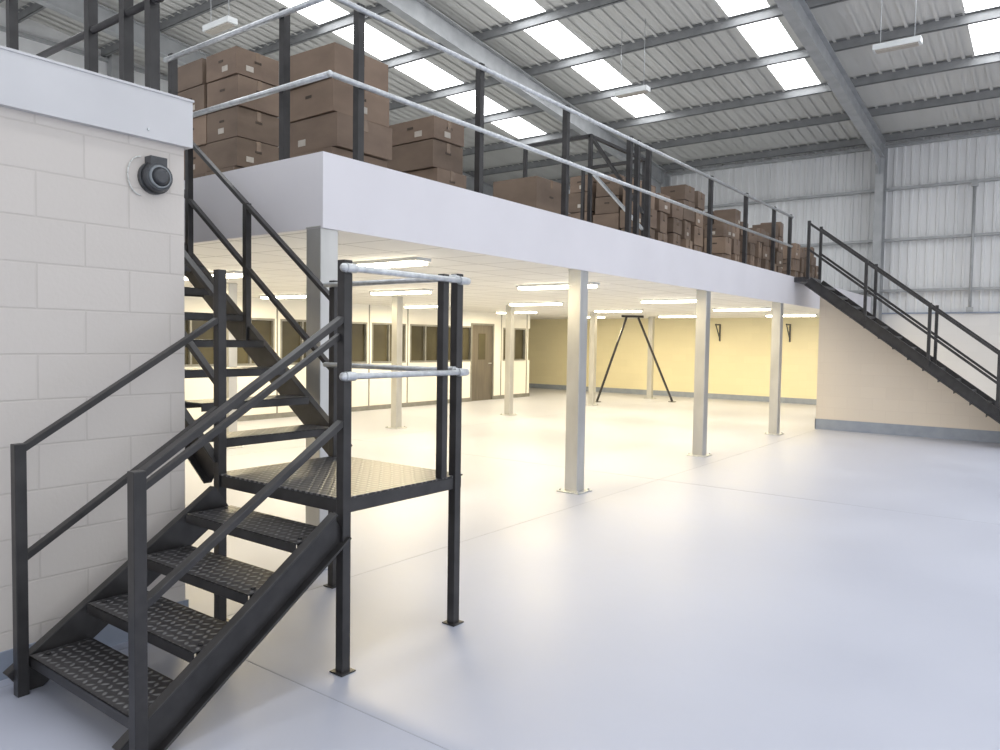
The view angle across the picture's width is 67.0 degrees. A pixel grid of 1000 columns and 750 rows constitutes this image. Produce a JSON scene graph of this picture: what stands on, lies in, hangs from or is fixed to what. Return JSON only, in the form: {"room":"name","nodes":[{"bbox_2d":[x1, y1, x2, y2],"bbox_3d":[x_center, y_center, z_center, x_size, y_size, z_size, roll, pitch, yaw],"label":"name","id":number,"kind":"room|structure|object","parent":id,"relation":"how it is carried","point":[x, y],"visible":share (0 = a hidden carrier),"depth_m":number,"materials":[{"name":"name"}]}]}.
{"room":"warehouse","nodes":[
{"label":"warehouse","id":0,"kind":"room"},
{"bbox_2d":[0,7,167,92],"bbox_3d":[-11.001,-4.287,16.072,0.200,10.000,30.680,3,3,37],"label":"wall","id":1,"kind":"structure","parent":0,"point":[28,26],"depth_m":16.97,"materials":[{"name":"grey metal"}]},
{"bbox_2d":[0,26,167,80],"bbox_3d":[-10.808,-5.143,15.898,0.250,5.990,30.680,3,3,37],"label":"rails","id":2,"kind":"object","parent":1,"relation":"attached to","point":[112,60],"depth_m":17.78,"materials":[{"name":"grey metal"}]},
{"bbox_2d":[0,106,184,651],"bbox_3d":[-3.409,0.139,2.122,0.200,2.630,5.284,3,3,37],"label":"wall","id":3,"kind":"structure","parent":0,"point":[92,267],"depth_m":3.72,"materials":[{"name":"white brick"}]},
{"bbox_2d":[0,598,188,680],"bbox_3d":[-6.580,1.234,4.551,8.120,0.130,5.296,3,3,37],"label":"baseboard","id":4,"kind":"structure","parent":3,"relation":"attached to","point":[110,635],"depth_m":3.87,"materials":[{"name":"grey paint"}]},
{"bbox_2d":[127,155,172,195],"bbox_3d":[-1.809,-1.034,3.931,0.095,0.209,0.229,3,3,37],"label":"wall lamp","id":5,"kind":"object","parent":3,"relation":"attached to","point":[154,176],"visible":1,"depth_m":3.92,"materials":[{"name":"plastic"}]},
{"bbox_2d":[184,296,529,420],"bbox_3d":[-4.058,-0.477,18.549,3.620,2.376,18.580,3,3,37],"label":"wall","id":6,"kind":"structure","parent":0,"point":[367,394],"depth_m":17.36,"materials":[{"name":"paint"}]},
{"bbox_2d":[184,320,213,366],"bbox_3d":[-5.582,-0.610,13.581,0.096,0.920,1.100,3,3,37],"label":"window","id":7,"kind":"structure","parent":6,"relation":"in","point":[190,325],"depth_m":13.74,"materials":[{"name":"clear glass"}]},
{"bbox_2d":[237,318,274,365],"bbox_3d":[-4.836,-0.643,14.572,0.096,0.920,1.100,3,3,37],"label":"window","id":8,"kind":"structure","parent":6,"relation":"in","point":[265,327],"depth_m":14.78,"materials":[{"name":"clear glass"}]},
{"bbox_2d":[280,319,305,364],"bbox_3d":[-4.091,-0.676,15.562,0.096,0.920,1.100,3,3,37],"label":"window","id":9,"kind":"structure","parent":6,"relation":"in","point":[290,339],"depth_m":15.34,"materials":[{"name":"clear glass"}]},
{"bbox_2d":[352,322,367,362],"bbox_3d":[-3.346,-0.709,16.553,0.096,0.920,1.100,3,3,37],"label":"window","id":10,"kind":"structure","parent":6,"relation":"in","point":[359,329],"depth_m":16.86,"materials":[{"name":"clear glass"}]},
{"bbox_2d":[372,323,405,362],"bbox_3d":[-2.600,-0.742,17.543,0.096,0.920,1.100,3,3,37],"label":"window","id":11,"kind":"structure","parent":6,"relation":"in","point":[381,332],"depth_m":17.45,"materials":[{"name":"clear glass"}]},
{"bbox_2d":[410,324,436,361],"bbox_3d":[-1.855,-0.775,18.534,0.096,0.920,1.100,3,3,37],"label":"window","id":12,"kind":"structure","parent":6,"relation":"in","point":[423,338],"depth_m":18.50,"materials":[{"name":"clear glass"}]},
{"bbox_2d":[448,326,471,361],"bbox_3d":[-1.110,-0.808,19.524,0.096,0.920,1.100,3,3,37],"label":"window","id":13,"kind":"structure","parent":6,"relation":"in","point":[466,344],"depth_m":19.83,"materials":[{"name":"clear glass"}]},
{"bbox_2d":[470,323,493,400],"bbox_3d":[-0.490,-0.350,20.350,0.132,2.070,1.000,3,3,37],"label":"door","id":14,"kind":"structure","parent":6,"relation":"in","point":[482,335],"depth_m":20.37,"materials":[{"name":"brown wood"}]},
{"bbox_2d":[503,328,525,360],"bbox_3d":[0.381,-0.874,21.505,0.096,0.920,1.100,3,3,37],"label":"window","id":15,"kind":"structure","parent":6,"relation":"in","point":[519,333],"depth_m":21.74,"materials":[{"name":"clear glass"}]},
{"bbox_2d":[0,388,999,749],"bbox_3d":[-0.010,1.295,7.988,27.500,0.100,30.680,3,3,37],"label":"floor","id":16,"kind":"structure","parent":0,"point":[660,614],"depth_m":4.65,"materials":[{"name":"paint"}]},
{"bbox_2d":[226,283,243,448],"bbox_3d":[-3.911,-0.135,10.950,0.280,2.376,0.280,3,3,37],"label":"steel column","id":17,"kind":"structure","parent":16,"relation":"on","point":[231,288],"depth_m":10.89,"materials":[{"name":"white metal"}]},
{"bbox_2d":[3,141,470,749],"bbox_3d":[-2.144,-0.440,4.497,3.644,3.688,2.000,3,3,37],"label":"staircase","id":18,"kind":"structure","parent":16,"relation":"on","point":[155,708],"depth_m":3.56,"materials":[{"name":"black metal"}]},
{"bbox_2d":[306,225,337,569],"bbox_3d":[-1.257,0.156,5.320,0.280,2.376,0.280,3,3,37],"label":"steel column","id":19,"kind":"structure","parent":16,"relation":"on","point":[322,243],"depth_m":5.23,"materials":[{"name":"white metal"}]},
{"bbox_2d":[385,296,406,428],"bbox_3d":[-1.867,-0.226,13.666,0.280,2.376,0.280,3,3,37],"label":"steel column","id":20,"kind":"structure","parent":16,"relation":"on","point":[397,302],"depth_m":13.62,"materials":[{"name":"white metal"}]},
{"bbox_2d":[0,402,999,749],"bbox_3d":[2.398,1.365,6.116,21.400,0.001,30.580,3,3,37],"label":"joint","id":21,"kind":"object","parent":16,"relation":"on","point":[651,402],"visible":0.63,"depth_m":5.38,"materials":[{"name":"grey concrete"}]},
{"bbox_2d":[500,305,516,415],"bbox_3d":[0.206,-0.317,16.422,0.280,2.376,0.280,3,3,37],"label":"steel column","id":22,"kind":"structure","parent":16,"relation":"on","point":[510,310],"depth_m":16.37,"materials":[{"name":"white metal"}]},
{"bbox_2d":[557,269,591,494],"bbox_3d":[0.817,0.064,8.076,0.280,2.376,0.280,3,3,37],"label":"steel column","id":23,"kind":"structure","parent":16,"relation":"on","point":[578,279],"depth_m":8.02,"materials":[{"name":"white metal"}]},
{"bbox_2d":[586,312,597,405],"bbox_3d":[2.370,-0.413,19.297,0.280,2.376,0.280,3,3,37],"label":"steel column","id":24,"kind":"structure","parent":16,"relation":"on","point":[593,315],"depth_m":19.25,"materials":[{"name":"white metal"}]},
{"bbox_2d":[596,315,675,401],"bbox_3d":[3.700,-0.442,20.568,2.385,2.360,0.226,0,3,-11],"label":"frame","id":25,"kind":"object","parent":16,"relation":"on","point":[638,317],"visible":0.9,"depth_m":20.53,"materials":[{"name":"black paint"}]},
{"bbox_2d":[644,317,655,398],"bbox_3d":[4.383,-0.502,21.974,0.280,2.376,0.280,3,3,37],"label":"steel column","id":26,"kind":"structure","parent":16,"relation":"on","point":[651,320],"depth_m":21.92,"materials":[{"name":"white metal"}]},
{"bbox_2d":[687,290,711,456],"bbox_3d":[2.890,-0.027,10.832,0.280,2.376,0.280,3,3,37],"label":"steel column","id":27,"kind":"structure","parent":16,"relation":"on","point":[703,298],"depth_m":10.77,"materials":[{"name":"white metal"}]},
{"bbox_2d":[764,302,783,434],"bbox_3d":[4.964,-0.119,13.587,0.280,2.376,0.280,3,3,37],"label":"steel column","id":28,"kind":"structure","parent":16,"relation":"on","point":[777,308],"depth_m":13.53,"materials":[{"name":"white metal"}]},
{"bbox_2d":[774,0,887,320],"bbox_3d":[2.744,-3.456,10.098,0.200,9.287,23.661,3,3,37],"label":"frame","id":29,"kind":"object","parent":16,"relation":"on","point":[799,16],"visible":0.7,"depth_m":16.39,"materials":[{"name":"grey metal"}]},
{"bbox_2d":[794,221,999,423],"bbox_3d":[7.232,-0.797,13.104,3.948,3.904,0.920,3,3,37],"label":"metal staircase","id":30,"kind":"structure","parent":16,"relation":"on","point":[912,352],"depth_m":13.13,"materials":[{"name":"black metal"}]},
{"bbox_2d":[0,0,999,185],"bbox_3d":[-1.328,-6.891,5.702,27.500,2.561,35.880,3,3,37],"label":"ceiling","id":31,"kind":"structure","parent":0,"point":[604,27],"depth_m":16.54,"materials":[{"name":"grey metal"}]},
{"bbox_2d":[202,15,237,34],"bbox_3d":[-4.489,-6.535,12.099,0.700,1.961,0.180,3,3,37],"label":"lamp","id":32,"kind":"object","parent":31,"relation":"hanging from","point":[224,23],"visible":1,"depth_m":12.06,"materials":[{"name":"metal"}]},
{"bbox_2d":[18,0,999,183],"bbox_3d":[2.655,-6.913,11.005,27.500,2.470,21.730,3,3,37],"label":"roof purlins","id":33,"kind":"structure","parent":31,"relation":"attached to","point":[993,13],"depth_m":16.60,"materials":[{"name":"metal"}]},
{"bbox_2d":[614,19,650,98],"bbox_3d":[2.586,-6.159,14.713,0.700,1.390,0.180,3,3,37],"label":"lamp","id":34,"kind":"object","parent":31,"relation":"hanging from","point":[643,89],"visible":1,"depth_m":14.67,"materials":[{"name":"metal"}]},
{"bbox_2d":[277,0,999,138],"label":"windows","id":35,"kind":"structure","parent":31,"relation":"attached to","point":[767,37],"depth_m":15.94,"materials":[{"name":"white"}]},
{"bbox_2d":[872,0,922,53],"bbox_3d":[6.452,-5.972,12.223,0.700,1.355,0.180,3,3,37],"label":"lamp","id":36,"kind":"object","parent":31,"relation":"hanging from","point":[914,41],"visible":1,"depth_m":12.20,"materials":[{"name":"metal"}]},
{"bbox_2d":[184,151,870,318],"bbox_3d":[-1.476,-1.784,16.744,14.410,0.514,18.250,3,3,37],"label":"floor","id":37,"kind":"structure","parent":0,"point":[376,212],"depth_m":7.19,"materials":[{"name":"white painted steel"},{"name":"white ceiling panels"}]},
{"bbox_2d":[184,271,242,279],"bbox_3d":[-3.516,-1.212,9.240,1.200,0.059,0.200,3,3,37],"label":"fluorescent ceiling light","id":38,"kind":"object","parent":37,"relation":"attached to","point":[229,274],"visible":0.36,"depth_m":8.89,"materials":[{"name":"beige plastic"}]},
{"bbox_2d":[178,46,278,179],"bbox_3d":[-2.666,-2.334,7.386,1.021,1.372,0.503,3,3,37],"label":"cardboard boxes","id":39,"kind":"object","parent":37,"relation":"on","point":[246,134],"visible":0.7,"depth_m":7.09,"materials":[{"name":"cardboard"}]},
{"bbox_2d":[31,0,492,195],"bbox_3d":[-6.823,-5.356,17.234,0.200,6.417,23.661,3,3,37],"label":"frame","id":40,"kind":"object","parent":37,"relation":"on","point":[74,9],"visible":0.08,"depth_m":15.97,"materials":[{"name":"grey metal"}]},
{"bbox_2d":[259,294,305,298],"bbox_3d":[-3.880,-1.411,13.576,1.200,0.059,0.200,3,3,37],"label":"fluorescent ceiling light","id":41,"kind":"object","parent":37,"relation":"attached to","point":[282,296],"visible":0.75,"depth_m":13.39,"materials":[{"name":"beige plastic"}]},
{"bbox_2d":[290,42,391,167],"bbox_3d":[-1.286,-2.021,5.994,0.622,0.912,0.604,3,3,37],"label":"cardboard boxes","id":42,"kind":"object","parent":37,"relation":"on","point":[321,111],"visible":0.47,"depth_m":5.78,"materials":[{"name":"cardboard"}]},
{"bbox_2d":[352,257,430,267],"bbox_3d":[-1.198,-1.099,7.500,1.200,0.059,0.200,3,3,37],"label":"fluorescent ceiling light","id":43,"kind":"object","parent":37,"relation":"attached to","point":[412,261],"visible":0.64,"depth_m":7.27,"materials":[{"name":"beige plastic"}]},
{"bbox_2d":[369,289,432,294],"bbox_3d":[-1.562,-1.298,11.836,1.200,0.059,0.200,3,3,37],"label":"fluorescent ceiling light","id":44,"kind":"object","parent":37,"relation":"attached to","point":[406,291],"visible":1,"depth_m":11.69,"materials":[{"name":"beige plastic"}]},
{"bbox_2d":[403,304,449,307],"bbox_3d":[-1.626,-1.510,16.571,1.200,0.059,0.200,3,3,37],"label":"fluorescent ceiling light","id":45,"kind":"object","parent":37,"relation":"attached to","point":[427,305],"visible":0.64,"depth_m":16.55,"materials":[{"name":"beige plastic"}]},
{"bbox_2d":[387,115,466,188],"bbox_3d":[-0.682,-1.945,6.962,0.620,0.692,0.435,3,3,37],"label":"cardboard boxes","id":46,"kind":"object","parent":37,"relation":"on","point":[428,147],"visible":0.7,"depth_m":6.76,"materials":[{"name":"cardboard"}]},
{"bbox_2d":[163,0,793,275],"bbox_3d":[1.262,-2.272,10.164,2.144,1.130,10.924,3,3,37],"label":"guardrail","id":47,"kind":"object","parent":37,"relation":"on","point":[284,87],"visible":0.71,"depth_m":6.44,"materials":[{"name":"metal"}]},
{"bbox_2d":[495,311,537,313],"bbox_3d":[0.418,-1.601,19.287,1.200,0.059,0.200,3,3,37],"label":"fluorescent ceiling light","id":48,"kind":"object","parent":37,"relation":"attached to","point":[498,312],"visible":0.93,"depth_m":19.18,"materials":[{"name":"beige plastic"}]},
{"bbox_2d":[375,0,669,192],"bbox_3d":[-2.029,-5.123,13.634,0.200,6.417,23.661,3,3,37],"label":"roof beam","id":49,"kind":"structure","parent":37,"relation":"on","point":[418,13],"depth_m":16.09,"materials":[{"name":"grey metal"}]},
{"bbox_2d":[493,176,560,213],"bbox_3d":[0.330,-1.896,8.450,0.590,0.492,0.585,3,3,37],"label":"cardboard box","id":50,"kind":"object","parent":37,"relation":"on","point":[538,192],"visible":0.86,"depth_m":8.20,"materials":[{"name":"brown cardboard"}]},
{"bbox_2d":[508,301,563,305],"bbox_3d":[0.692,-1.398,14.832,1.200,0.059,0.200,3,3,37],"label":"fluorescent ceiling light","id":51,"kind":"object","parent":37,"relation":"attached to","point":[556,302],"visible":0.96,"depth_m":14.76,"materials":[{"name":"beige plastic"}]},
{"bbox_2d":[516,282,599,289],"bbox_3d":[0.755,-1.186,10.096,1.200,0.059,0.200,3,3,37],"label":"fluorescent ceiling light","id":52,"kind":"object","parent":37,"relation":"attached to","point":[590,284],"visible":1,"depth_m":10.09,"materials":[{"name":"beige plastic"}]},
{"bbox_2d":[523,134,645,236],"bbox_3d":[1.065,-2.214,9.359,1.000,1.080,1.450,3,3,37],"label":"gate","id":53,"kind":"object","parent":37,"relation":"on","point":[592,139],"visible":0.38,"depth_m":8.95,"materials":[{"name":"black metal"}]},
{"bbox_2d":[593,309,642,312],"bbox_3d":[2.735,-1.488,17.547,1.200,0.059,0.200,3,3,37],"label":"fluorescent ceiling light","id":54,"kind":"object","parent":37,"relation":"attached to","point":[615,310],"visible":1,"depth_m":17.41,"materials":[{"name":"beige plastic"}]},
{"bbox_2d":[568,174,704,251],"bbox_3d":[2.057,-2.295,11.210,1.276,1.094,2.073,3,3,37],"label":"cardboard boxes","id":55,"kind":"object","parent":37,"relation":"on","point":[670,223],"visible":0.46,"depth_m":10.65,"materials":[{"name":"cardboard"}]},
{"bbox_2d":[639,298,695,302],"bbox_3d":[3.009,-1.285,13.092,1.200,0.059,0.200,3,3,37],"label":"fluorescent ceiling light","id":56,"kind":"object","parent":37,"relation":"attached to","point":[687,300],"visible":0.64,"depth_m":13.06,"materials":[{"name":"beige plastic"}]},
{"bbox_2d":[657,315,695,317],"bbox_3d":[4.839,-1.581,20.343,1.200,0.059,0.200,3,3,37],"label":"fluorescent ceiling light","id":57,"kind":"object","parent":37,"relation":"attached to","point":[660,316],"visible":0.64,"depth_m":20.38,"materials":[{"name":"beige plastic"}]},
{"bbox_2d":[712,307,771,310],"bbox_3d":[5.052,-1.376,15.807,1.200,0.059,0.200,3,3,37],"label":"fluorescent ceiling light","id":58,"kind":"object","parent":37,"relation":"attached to","point":[750,308],"visible":0.96,"depth_m":15.68,"materials":[{"name":"beige plastic"}]},
{"bbox_2d":[702,209,783,272],"bbox_3d":[4.126,-2.395,13.839,1.207,1.124,3.176,3,3,37],"label":"cardboard boxes","id":59,"kind":"object","parent":37,"relation":"on","point":[727,239],"visible":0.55,"depth_m":12.90,"materials":[{"name":"cardboard"}]},
{"bbox_2d":[765,314,816,316],"bbox_3d":[7.156,-1.469,18.603,1.200,0.059,0.200,3,3,37],"label":"fluorescent ceiling light","id":60,"kind":"object","parent":37,"relation":"attached to","point":[766,315],"visible":1,"depth_m":18.46,"materials":[{"name":"beige plastic"}]},
{"bbox_2d":[781,243,817,278],"bbox_3d":[5.994,-2.378,16.761,1.694,0.886,2.084,3,3,37],"label":"cardboard boxes","id":61,"kind":"object","parent":37,"relation":"on","point":[798,255],"visible":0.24,"depth_m":15.70,"materials":[{"name":"cardboard"}]},
{"bbox_2d":[528,318,818,398],"bbox_3d":[3.909,-0.607,24.168,14.200,2.376,0.020,3,3,37],"label":"wall","id":62,"kind":"structure","parent":0,"point":[739,363],"depth_m":22.87,"materials":[{"name":"yellow paint"}]},
{"bbox_2d":[529,383,816,404],"bbox_3d":[4.880,0.554,23.453,11.700,0.150,0.015,3,3,37],"label":"baseboard","id":63,"kind":"structure","parent":62,"relation":"attached to","point":[545,386],"depth_m":22.87,"materials":[{"name":"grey paint"}]},
{"bbox_2d":[715,324,720,340],"bbox_3d":[6.357,-1.239,22.054,0.040,0.500,0.380,3,3,37],"label":"wall bracket","id":64,"kind":"object","parent":62,"relation":"attached to","point":[719,332],"visible":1,"depth_m":22.16,"materials":[{"name":"metal"}]},
{"bbox_2d":[786,324,790,341],"bbox_3d":[7.955,-1.161,20.854,0.040,0.500,0.380,3,3,37],"label":"wall bracket","id":65,"kind":"object","parent":62,"relation":"attached to","point":[789,331],"visible":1,"depth_m":20.97,"materials":[{"name":"metal"}]},
{"bbox_2d":[568,127,999,313],"bbox_3d":[9.345,-3.932,20.042,27.580,4.650,0.180,3,3,37],"label":"wall","id":66,"kind":"structure","parent":0,"point":[940,210],"depth_m":19.40,"materials":[{"name":"grey metal"}]},
{"bbox_2d":[569,130,999,292],"bbox_3d":[9.272,-4.057,20.004,27.500,3.760,0.140,3,3,37],"label":"rails","id":67,"kind":"object","parent":66,"relation":"attached to","point":[991,132],"depth_m":19.41,"materials":[{"name":"grey metal"}]},
{"bbox_2d":[966,181,978,311],"bbox_3d":[11.413,-3.090,18.251,0.140,3.110,0.100,3,3,37],"label":"downpipe","id":68,"kind":"object","parent":66,"relation":"attached to","point":[974,185],"visible":1,"depth_m":18.23,"materials":[{"name":"grey metal"}]},
{"bbox_2d":[816,297,999,430],"bbox_3d":[7.663,-0.272,13.517,3.707,2.770,0.180,3,3,37],"label":"wall","id":69,"kind":"structure","parent":0,"point":[861,378],"depth_m":13.97,"materials":[{"name":"white paint"}]},
{"bbox_2d":[815,418,999,442],"bbox_3d":[8.691,1.062,12.779,6.362,0.200,0.195,3,3,37],"label":"baseboard","id":70,"kind":"structure","parent":69,"relation":"attached to","point":[825,424],"depth_m":13.62,"materials":[{"name":"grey paint"}]},
{"bbox_2d":[882,313,999,399],"bbox_3d":[9.289,-0.389,20.264,27.500,2.450,0.200,3,3,37],"label":"wall","id":71,"kind":"structure","parent":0,"point":[986,325],"depth_m":18.54,"materials":[{"name":"white paint"}]},
{"bbox_3d":[-10.613,-1.510,4.437,14.597,0.240,12.410,3,3,37],"label":"floor","id":72,"kind":"structure","parent":0,"visible":0},
{"bbox_2d":[0,0,163,90],"bbox_3d":[-4.095,-2.026,2.857,2.270,1.130,4.750,3,3,37],"label":"guardrail","id":73,"kind":"object","parent":72,"relation":"on","point":[151,8],"visible":0.46,"depth_m":4.28,"materials":[{"name":"black metal"}]},
{"bbox_2d":[0,45,193,149],"bbox_3d":[-4.221,-1.339,2.706,2.403,0.257,5.320,3,3,37],"label":"wall cap","id":74,"kind":"object","parent":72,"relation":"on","point":[30,83],"visible":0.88,"depth_m":3.68,"materials":[{"name":"grey metal"}]}
]}

